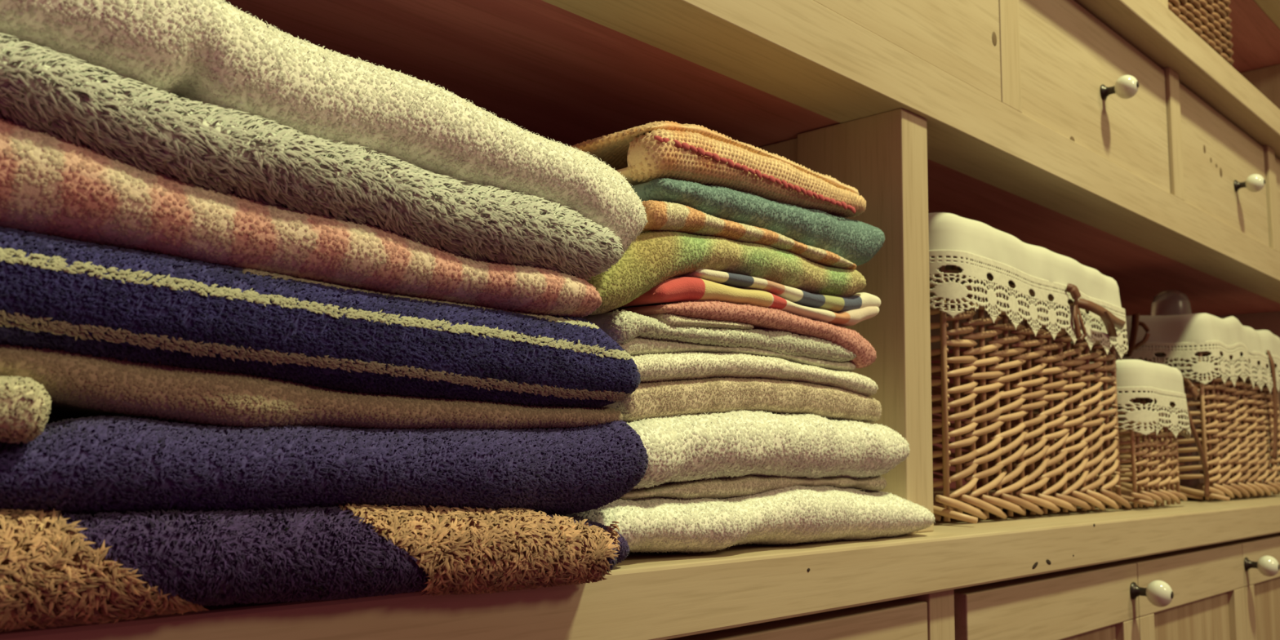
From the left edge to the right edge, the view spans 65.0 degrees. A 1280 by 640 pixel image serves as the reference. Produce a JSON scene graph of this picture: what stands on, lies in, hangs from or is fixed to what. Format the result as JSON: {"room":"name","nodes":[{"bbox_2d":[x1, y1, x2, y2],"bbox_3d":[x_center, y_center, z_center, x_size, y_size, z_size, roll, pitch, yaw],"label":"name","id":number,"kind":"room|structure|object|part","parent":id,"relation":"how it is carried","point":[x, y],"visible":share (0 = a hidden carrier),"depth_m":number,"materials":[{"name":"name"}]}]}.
{"room":"linen closet","nodes":[
{"label":"linen closet","id":0,"kind":"room"},
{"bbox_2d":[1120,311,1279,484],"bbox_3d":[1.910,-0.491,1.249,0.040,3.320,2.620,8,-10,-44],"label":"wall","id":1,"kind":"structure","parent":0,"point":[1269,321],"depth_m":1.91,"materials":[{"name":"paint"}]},
{"bbox_3d":[0.952,1.049,0.168,4.200,0.040,2.660,8,-10,-44],"label":"floor","id":2,"kind":"structure","parent":0,"visible":0},
{"bbox_2d":[666,532,1279,639],"bbox_3d":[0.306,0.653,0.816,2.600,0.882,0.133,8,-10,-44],"label":"base cabinet","id":3,"kind":"object","parent":2,"relation":"on","point":[1229,590],"visible":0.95,"depth_m":0.95,"materials":[{"name":"brown wood"}]},
{"bbox_2d":[0,488,1279,639],"bbox_3d":[0.193,0.210,0.996,2.600,0.038,0.427,8,-10,-44],"label":"shelf","id":4,"kind":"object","parent":3,"relation":"on","point":[646,596],"depth_m":0.57,"materials":[{"name":"brown wood"}]},
{"bbox_2d":[0,502,630,631],"bbox_3d":[-0.201,0.094,0.434,0.401,0.045,0.217,8,-10,-44],"label":"patterned towel","id":5,"kind":"object","parent":4,"relation":"on","point":[64,569],"visible":1,"depth_m":0.36,"materials":[{"name":"fabric"}]},
{"bbox_2d":[0,415,648,515],"bbox_3d":[-0.200,0.060,0.438,0.397,0.050,0.204,8,-10,-44],"label":"towel","id":6,"kind":"object","parent":5,"relation":"on","point":[91,464],"visible":0.96,"depth_m":0.38,"materials":[{"name":"fabric"}]},
{"bbox_2d":[0,375,51,444],"bbox_3d":[-0.271,0.027,0.324,0.113,0.023,0.152,8,-10,-44],"label":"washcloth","id":7,"kind":"object","parent":6,"relation":"on","point":[24,402],"visible":1,"depth_m":0.30,"materials":[{"name":"fabric"}]},
{"bbox_2d":[0,342,623,431],"bbox_3d":[-0.212,0.035,0.445,0.383,0.028,0.203,8,-10,-44],"label":"towel","id":8,"kind":"object","parent":6,"relation":"on","point":[78,385],"visible":0.94,"depth_m":0.37,"materials":[{"name":"fabric"}]},
{"bbox_2d":[0,226,640,408],"bbox_3d":[-0.202,0.009,0.444,0.392,0.051,0.202,8,-10,-44],"label":"striped towel","id":9,"kind":"object","parent":8,"relation":"on","point":[133,305],"visible":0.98,"depth_m":0.38,"materials":[{"name":"fabric"}]},
{"bbox_2d":[0,117,602,317],"bbox_3d":[-0.212,-0.032,0.440,0.370,0.043,0.203,8,-10,-44],"label":"checked towel","id":10,"kind":"object","parent":9,"relation":"on","point":[50,185],"visible":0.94,"depth_m":0.37,"materials":[{"name":"fabric"}]},
{"bbox_2d":[0,32,624,280],"bbox_3d":[-0.205,-0.053,0.443,0.377,0.050,0.206,8,-10,-44],"label":"towel","id":11,"kind":"object","parent":10,"relation":"on","point":[228,150],"visible":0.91,"depth_m":0.38,"materials":[{"name":"fabric"}]},
{"bbox_2d":[0,0,648,273],"bbox_3d":[-0.199,-0.075,0.458,0.402,0.084,0.203,8,-10,-44],"label":"bath towel","id":12,"kind":"object","parent":11,"relation":"on","point":[215,52],"visible":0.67,"depth_m":0.40,"materials":[{"name":"fabric"}]},
{"bbox_2d":[551,484,935,553],"bbox_3d":[0.033,0.130,0.694,0.347,0.042,0.205,8,-10,-44],"label":"hand towel","id":13,"kind":"object","parent":4,"relation":"on","point":[794,514],"visible":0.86,"depth_m":0.61,"materials":[{"name":"fabric"}]},
{"bbox_2d":[617,475,886,499],"bbox_3d":[0.017,0.112,0.700,0.270,0.014,0.202,8,-10,-44],"label":"towel","id":14,"kind":"object","parent":13,"relation":"on","point":[720,487],"visible":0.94,"depth_m":0.61,"materials":[{"name":"fabric"}]},
{"bbox_2d":[626,408,910,490],"bbox_3d":[0.027,0.088,0.692,0.298,0.050,0.204,8,-10,-44],"label":"towel","id":15,"kind":"object","parent":14,"relation":"on","point":[679,448],"visible":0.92,"depth_m":0.61,"materials":[{"name":"fabric"}]},
{"bbox_2d":[603,376,881,422],"bbox_3d":[0.017,0.060,0.707,0.260,0.032,0.202,8,-10,-44],"label":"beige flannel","id":16,"kind":"object","parent":15,"relation":"on","point":[664,398],"visible":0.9,"depth_m":0.62,"materials":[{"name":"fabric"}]},
{"bbox_2d":[631,351,878,396],"bbox_3d":[0.013,0.042,0.703,0.261,0.026,0.202,8,-10,-44],"label":"towel","id":17,"kind":"object","parent":16,"relation":"on","point":[652,367],"visible":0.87,"depth_m":0.61,"materials":[{"name":"fabric"}]},
{"bbox_2d":[579,309,856,371],"bbox_3d":[0.003,0.025,0.700,0.244,0.030,0.206,8,-10,-44],"label":"towel","id":18,"kind":"object","parent":17,"relation":"on","point":[637,334],"visible":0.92,"depth_m":0.60,"materials":[{"name":"fabric"}]},
{"bbox_2d":[605,299,876,368],"bbox_3d":[0.025,0.016,0.716,0.223,0.032,0.204,8,-10,-44],"label":"cloth","id":19,"kind":"object","parent":18,"relation":"on","point":[719,314],"visible":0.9,"depth_m":0.62,"materials":[{"name":"fabric"}]},
{"bbox_2d":[615,268,880,326],"bbox_3d":[0.026,-0.007,0.722,0.240,0.032,0.202,8,-10,-44],"label":"tea towel","id":20,"kind":"object","parent":19,"relation":"on","point":[702,284],"visible":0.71,"depth_m":0.63,"materials":[{"name":"fabric"}]},
{"bbox_2d":[586,230,866,315],"bbox_3d":[0.001,-0.014,0.695,0.268,0.062,0.202,8,-10,-44],"label":"towel","id":21,"kind":"object","parent":20,"relation":"on","point":[655,257],"visible":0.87,"depth_m":0.60,"materials":[{"name":"fabric"}]},
{"bbox_2d":[640,200,856,269],"bbox_3d":[0.013,-0.044,0.708,0.212,0.020,0.202,8,-10,-44],"label":"towel","id":22,"kind":"object","parent":21,"relation":"on","point":[660,215],"visible":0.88,"depth_m":0.61,"materials":[{"name":"fabric"}]},
{"bbox_2d":[631,177,884,265],"bbox_3d":[0.030,-0.058,0.733,0.242,0.036,0.202,8,-10,-44],"label":"towel","id":23,"kind":"object","parent":22,"relation":"on","point":[856,242],"visible":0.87,"depth_m":0.66,"materials":[{"name":"fabric"}]},
{"bbox_2d":[568,120,866,217],"bbox_3d":[0.050,-0.091,0.700,0.232,0.044,0.123,8,-10,-44],"label":"towel","id":24,"kind":"object","parent":23,"relation":"on","point":[643,153],"visible":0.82,"depth_m":0.63,"materials":[{"name":"fabric"}]},
{"bbox_2d":[759,107,933,533],"bbox_3d":[0.083,0.013,0.922,0.040,0.331,0.383,8,-10,-44],"label":"divider","id":25,"kind":"object","parent":4,"relation":"on","point":[883,156],"visible":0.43,"depth_m":0.79,"materials":[{"name":"brown wood"}]},
{"bbox_3d":[0.050,0.017,0.961,0.028,0.331,0.280,8,-10,-44],"label":"panel","id":26,"kind":"part","parent":25,"relation":"part of","materials":[{"name":"brown wood"}]},
{"bbox_2d":[928,212,1132,524],"bbox_3d":[0.315,0.067,1.093,0.437,0.273,0.331,8,-10,-44],"label":"wicker basket","id":27,"kind":"object","parent":4,"relation":"on","point":[993,292],"visible":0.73,"depth_m":0.97,"materials":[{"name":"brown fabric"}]},
{"bbox_3d":[0.226,0.164,0.885,0.011,0.006,0.085,8,2,-44],"label":"border rod","id":28,"kind":"part","parent":27,"relation":"part of","materials":[{"name":"brown wicker"}]},
{"bbox_3d":[0.249,0.161,0.862,0.011,0.006,0.085,8,2,-44],"label":"border rod","id":29,"kind":"part","parent":27,"relation":"part of","materials":[{"name":"brown wicker"}]},
{"bbox_3d":[0.279,0.162,0.863,0.011,0.006,0.085,-6,-23,45],"label":"border rod","id":30,"kind":"part","parent":27,"relation":"part of","materials":[{"name":"brown wicker"}]},
{"bbox_3d":[0.306,0.166,0.890,0.011,0.006,0.085,-6,-24,45],"label":"border rod","id":31,"kind":"part","parent":27,"relation":"part of","materials":[{"name":"brown wicker"}]},
{"bbox_3d":[0.334,0.169,0.916,0.011,0.006,0.085,-6,-21,45],"label":"border rod","id":32,"kind":"part","parent":27,"relation":"part of","materials":[{"name":"brown wicker"}]},
{"bbox_3d":[0.361,0.173,0.943,0.011,0.006,0.085,-6,-22,45],"label":"border rod","id":33,"kind":"part","parent":27,"relation":"part of","materials":[{"name":"brown wicker"}]},
{"bbox_3d":[0.354,-0.001,1.059,0.421,0.073,0.179,8,-10,-44],"label":"lace trim","id":34,"kind":"part","parent":27,"relation":"part of","materials":[{"name":"white fabric"}]},
{"bbox_3d":[0.388,0.177,0.970,0.011,0.006,0.085,-6,-20,45],"label":"border rod","id":35,"kind":"part","parent":27,"relation":"part of","materials":[{"name":"brown wicker"}]},
{"bbox_3d":[0.415,0.181,0.996,0.011,0.006,0.085,-6,-20,45],"label":"border rod","id":36,"kind":"part","parent":27,"relation":"part of","materials":[{"name":"brown wicker"}]},
{"bbox_3d":[0.443,0.185,1.023,0.011,0.006,0.085,-6,-20,45],"label":"border rod","id":37,"kind":"part","parent":27,"relation":"part of","materials":[{"name":"brown wicker"}]},
{"bbox_3d":[0.470,0.189,1.049,0.011,0.006,0.085,-6,-23,45],"label":"border rod","id":38,"kind":"part","parent":27,"relation":"part of","materials":[{"name":"brown wicker"}]},
{"bbox_3d":[0.497,0.193,1.076,0.011,0.006,0.085,-6,-23,45],"label":"border rod","id":39,"kind":"part","parent":27,"relation":"part of","materials":[{"name":"brown wicker"}]},
{"bbox_3d":[0.525,0.197,1.102,0.011,0.006,0.085,-6,-24,45],"label":"border rod","id":40,"kind":"part","parent":27,"relation":"part of","materials":[{"name":"brown wicker"}]},
{"bbox_2d":[1032,359,1209,507],"bbox_3d":[0.607,0.143,1.256,0.273,0.169,0.149,8,-10,-44],"label":"wicker basket","id":41,"kind":"object","parent":4,"relation":"on","point":[1151,396],"visible":0.48,"depth_m":1.16,"materials":[{"name":"wicker"},{"name":"white cotton"},{"name":"lace"}]},
{"bbox_3d":[0.574,0.116,1.228,0.180,0.060,0.146,8,-10,-44],"label":"lace trim","id":42,"kind":"part","parent":41,"relation":"part of","materials":[{"name":"white fabric"}]},
{"bbox_3d":[0.548,0.201,1.137,0.010,0.005,0.064,8,2,-44],"label":"border rod","id":43,"kind":"part","parent":41,"relation":"part of","materials":[{"name":"brown wicker"}]},
{"bbox_3d":[0.572,0.202,1.138,0.064,0.005,0.010,19,-18,-42],"label":"border rod","id":44,"kind":"part","parent":41,"relation":"part of","materials":[{"name":"brown wicker"}]},
{"bbox_3d":[0.592,0.204,1.157,0.010,0.005,0.064,-6,-21,45],"label":"border rod","id":45,"kind":"part","parent":41,"relation":"part of","materials":[{"name":"brown wicker"}]},
{"bbox_3d":[0.612,0.207,1.177,0.010,0.005,0.064,-6,-21,45],"label":"border rod","id":46,"kind":"part","parent":41,"relation":"part of","materials":[{"name":"brown wicker"}]},
{"bbox_3d":[0.633,0.210,1.197,0.010,0.005,0.064,-6,-22,45],"label":"border rod","id":47,"kind":"part","parent":41,"relation":"part of","materials":[{"name":"brown wicker"}]},
{"bbox_3d":[0.653,0.213,1.217,0.010,0.005,0.064,-6,-20,45],"label":"border rod","id":48,"kind":"part","parent":41,"relation":"part of","materials":[{"name":"brown wicker"}]},
{"bbox_2d":[1012,312,1279,501],"bbox_3d":[0.808,0.141,1.591,0.436,0.263,0.317,8,-10,-44],"label":"wicker basket","id":49,"kind":"object","parent":4,"relation":"on","point":[1219,351],"visible":0.59,"depth_m":1.43,"materials":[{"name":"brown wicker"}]},
{"bbox_3d":[0.596,0.251,1.526,0.011,0.006,0.084,8,2,-44],"label":"border rod","id":50,"kind":"part","parent":49,"relation":"part of","materials":[{"name":"brown wicker"}]},
{"bbox_3d":[0.641,0.246,1.480,0.011,0.006,0.084,8,2,-44],"label":"border rod","id":51,"kind":"part","parent":49,"relation":"part of","materials":[{"name":"brown wicker"}]},
{"bbox_3d":[0.687,0.241,1.434,0.011,0.006,0.084,8,2,-44],"label":"border rod","id":52,"kind":"part","parent":49,"relation":"part of","materials":[{"name":"brown wicker"}]},
{"bbox_3d":[0.709,0.238,1.411,0.011,0.006,0.084,8,2,-44],"label":"border rod","id":53,"kind":"part","parent":49,"relation":"part of","materials":[{"name":"brown wicker"}]},
{"bbox_3d":[0.732,0.236,1.388,0.011,0.006,0.084,8,2,-44],"label":"border rod","id":54,"kind":"part","parent":49,"relation":"part of","materials":[{"name":"brown wicker"}]},
{"bbox_2d":[1151,289,1199,487],"bbox_3d":[0.784,0.099,1.472,0.054,0.287,0.054,8,-10,-44],"label":"plastic jar","id":55,"kind":"object","parent":49,"relation":"in","point":[1170,302],"visible":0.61,"depth_m":1.46,"materials":[{"name":"clear"}]},
{"bbox_3d":[0.857,0.080,1.559,0.418,0.068,0.179,8,-10,-44],"label":"lace trim","id":56,"kind":"part","parent":49,"relation":"part of","materials":[{"name":"white fabric"}]},
{"bbox_3d":[0.755,0.233,1.365,0.011,0.006,0.084,8,2,-44],"label":"border rod","id":57,"kind":"part","parent":49,"relation":"part of","materials":[{"name":"brown wicker"}]},
{"bbox_3d":[0.784,0.234,1.366,0.084,0.006,0.011,20,-18,-42],"label":"border rod","id":58,"kind":"part","parent":49,"relation":"part of","materials":[{"name":"brown wicker"}]},
{"bbox_3d":[0.811,0.237,1.393,0.011,0.006,0.084,-6,-22,45],"label":"border rod","id":59,"kind":"part","parent":49,"relation":"part of","materials":[{"name":"brown wicker"}]},
{"bbox_3d":[0.838,0.242,1.419,0.011,0.006,0.084,-6,-21,45],"label":"border rod","id":60,"kind":"part","parent":49,"relation":"part of","materials":[{"name":"brown wicker"}]},
{"bbox_3d":[0.865,0.246,1.445,0.011,0.006,0.084,-6,-22,45],"label":"border rod","id":61,"kind":"part","parent":49,"relation":"part of","materials":[{"name":"brown wicker"}]},
{"bbox_3d":[0.892,0.249,1.471,0.011,0.006,0.084,-6,-22,45],"label":"border rod","id":62,"kind":"part","parent":49,"relation":"part of","materials":[{"name":"brown wicker"}]},
{"bbox_3d":[0.919,0.253,1.498,0.011,0.006,0.084,-6,-22,45],"label":"border rod","id":63,"kind":"part","parent":49,"relation":"part of","materials":[{"name":"brown wicker"}]},
{"bbox_3d":[0.946,0.257,1.524,0.011,0.006,0.084,-6,-23,45],"label":"border rod","id":64,"kind":"part","parent":49,"relation":"part of","materials":[{"name":"brown wicker"}]},
{"bbox_3d":[0.973,0.261,1.550,0.084,0.006,0.011,20,-18,-42],"label":"border rod","id":65,"kind":"part","parent":49,"relation":"part of","materials":[{"name":"brown wicker"}]},
{"bbox_3d":[1.000,0.264,1.576,0.011,0.006,0.084,-6,-21,45],"label":"border rod","id":66,"kind":"part","parent":49,"relation":"part of","materials":[{"name":"brown wicker"}]},
{"bbox_3d":[0.075,0.213,0.608,0.350,0.054,0.022,8,-10,-44],"label":"door rail","id":67,"kind":"part","parent":3,"relation":"part of","materials":[{"name":"brown wood"}]},
{"bbox_3d":[0.366,0.254,0.892,0.351,0.054,0.022,8,-10,-44],"label":"door rail","id":68,"kind":"part","parent":3,"relation":"part of","materials":[{"name":"brown wood"}]},
{"bbox_3d":[0.360,0.532,0.858,0.279,0.515,0.008,8,-10,-44],"label":"door panel","id":69,"kind":"part","parent":3,"relation":"part of","materials":[{"name":"brown wood"}]},
{"bbox_3d":[0.502,0.267,0.984,0.026,0.026,0.037,8,-10,-44],"label":"knob","id":70,"kind":"part","parent":3,"relation":"part of","materials":[{"name":"white ceramic"}]},
{"bbox_3d":[0.619,0.290,1.138,0.354,0.054,0.022,8,-10,-44],"label":"door rail","id":71,"kind":"part","parent":3,"relation":"part of","materials":[{"name":"brown wood"}]},
{"bbox_3d":[0.613,0.568,1.104,0.281,0.515,0.008,8,-10,-44],"label":"door panel","id":72,"kind":"part","parent":3,"relation":"part of","materials":[{"name":"brown wood"}]},
{"bbox_3d":[0.873,0.325,1.385,0.354,0.054,0.022,8,-10,-44],"label":"door rail","id":73,"kind":"part","parent":3,"relation":"part of","materials":[{"name":"brown wood"}]},
{"bbox_3d":[0.774,0.305,1.248,0.026,0.026,0.037,8,-10,-44],"label":"knob","id":74,"kind":"part","parent":3,"relation":"part of","materials":[{"name":"white ceramic"}]},
{"bbox_3d":[0.867,0.603,1.351,0.282,0.515,0.008,8,-10,-44],"label":"door panel","id":75,"kind":"part","parent":3,"relation":"part of","materials":[{"name":"brown wood"}]},
{"bbox_3d":[0.065,-0.519,1.304,4.200,3.320,0.040,8,-10,-44],"label":"wall","id":76,"kind":"structure","parent":0,"visible":0},
{"bbox_2d":[224,0,1279,489],"bbox_3d":[0.202,-0.078,1.028,2.600,0.541,0.436,8,-10,-44],"label":"upper cabinet","id":77,"kind":"object","parent":76,"relation":"attached to","point":[1046,128],"visible":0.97,"depth_m":0.86,"materials":[{"name":"brown wood"}]},
{"bbox_3d":[0.173,-0.297,0.781,0.418,0.160,0.020,8,-10,-44],"label":"drawer","id":78,"kind":"part","parent":77,"relation":"part of","materials":[{"name":"brown wood"}]},
{"bbox_3d":[0.309,-0.172,0.932,2.600,0.046,0.063,8,-10,-44],"label":"rail","id":79,"kind":"part","parent":77,"relation":"part of","materials":[{"name":"brown wood"}]},
{"bbox_3d":[0.497,-0.251,1.103,0.414,0.159,0.020,8,-10,-44],"label":"drawer","id":80,"kind":"part","parent":77,"relation":"part of","materials":[{"name":"brown wood"}]},
{"bbox_3d":[0.519,-0.250,1.085,0.026,0.026,0.037,8,-10,-44],"label":"knob","id":81,"kind":"part","parent":77,"relation":"part of","materials":[{"name":"white ceramic"}]},
{"bbox_2d":[1073,0,1279,159],"bbox_3d":[0.206,-0.494,1.084,2.600,0.298,0.426,8,-10,-44],"label":"shelf","id":82,"kind":"object","parent":77,"relation":"on","point":[1246,92],"visible":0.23,"depth_m":1.36,"materials":[{"name":"brown wood"}]},
{"bbox_3d":[0.587,-0.467,1.256,0.057,0.215,0.112,8,-10,-44],"label":"shelf post","id":83,"kind":"part","parent":82,"relation":"part of","materials":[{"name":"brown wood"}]},
{"bbox_2d":[1168,0,1234,66],"bbox_3d":[0.662,-0.433,1.440,0.301,0.191,0.264,8,-10,-44],"label":"wicker basket","id":84,"kind":"object","parent":82,"relation":"on","point":[1209,20],"visible":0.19,"depth_m":1.37,"materials":[{"name":"brown wicker"}]},
{"bbox_3d":[1.125,-0.366,1.980,0.020,0.215,0.400,8,-10,-44],"label":"panel","id":85,"kind":"part","parent":82,"relation":"part of","materials":[{"name":"brown wood"}]},
{"bbox_3d":[0.337,-0.635,0.970,2.600,0.040,0.032,8,-10,-44],"label":"roof rail","id":86,"kind":"part","parent":82,"relation":"part of","materials":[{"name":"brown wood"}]},
{"bbox_3d":[0.814,-0.207,1.411,0.399,0.159,0.020,8,-10,-44],"label":"drawer","id":87,"kind":"part","parent":77,"relation":"part of","materials":[{"name":"brown wood"}]},
{"bbox_3d":[0.861,-0.192,1.416,0.026,0.026,0.037,8,-10,-44],"label":"knob","id":88,"kind":"part","parent":77,"relation":"part of","materials":[{"name":"white ceramic"}]},
{"bbox_3d":[1.107,-0.166,1.697,0.338,0.159,0.020,8,-10,-44],"label":"drawer","id":89,"kind":"part","parent":77,"relation":"part of","materials":[{"name":"brown wood"}]}
]}

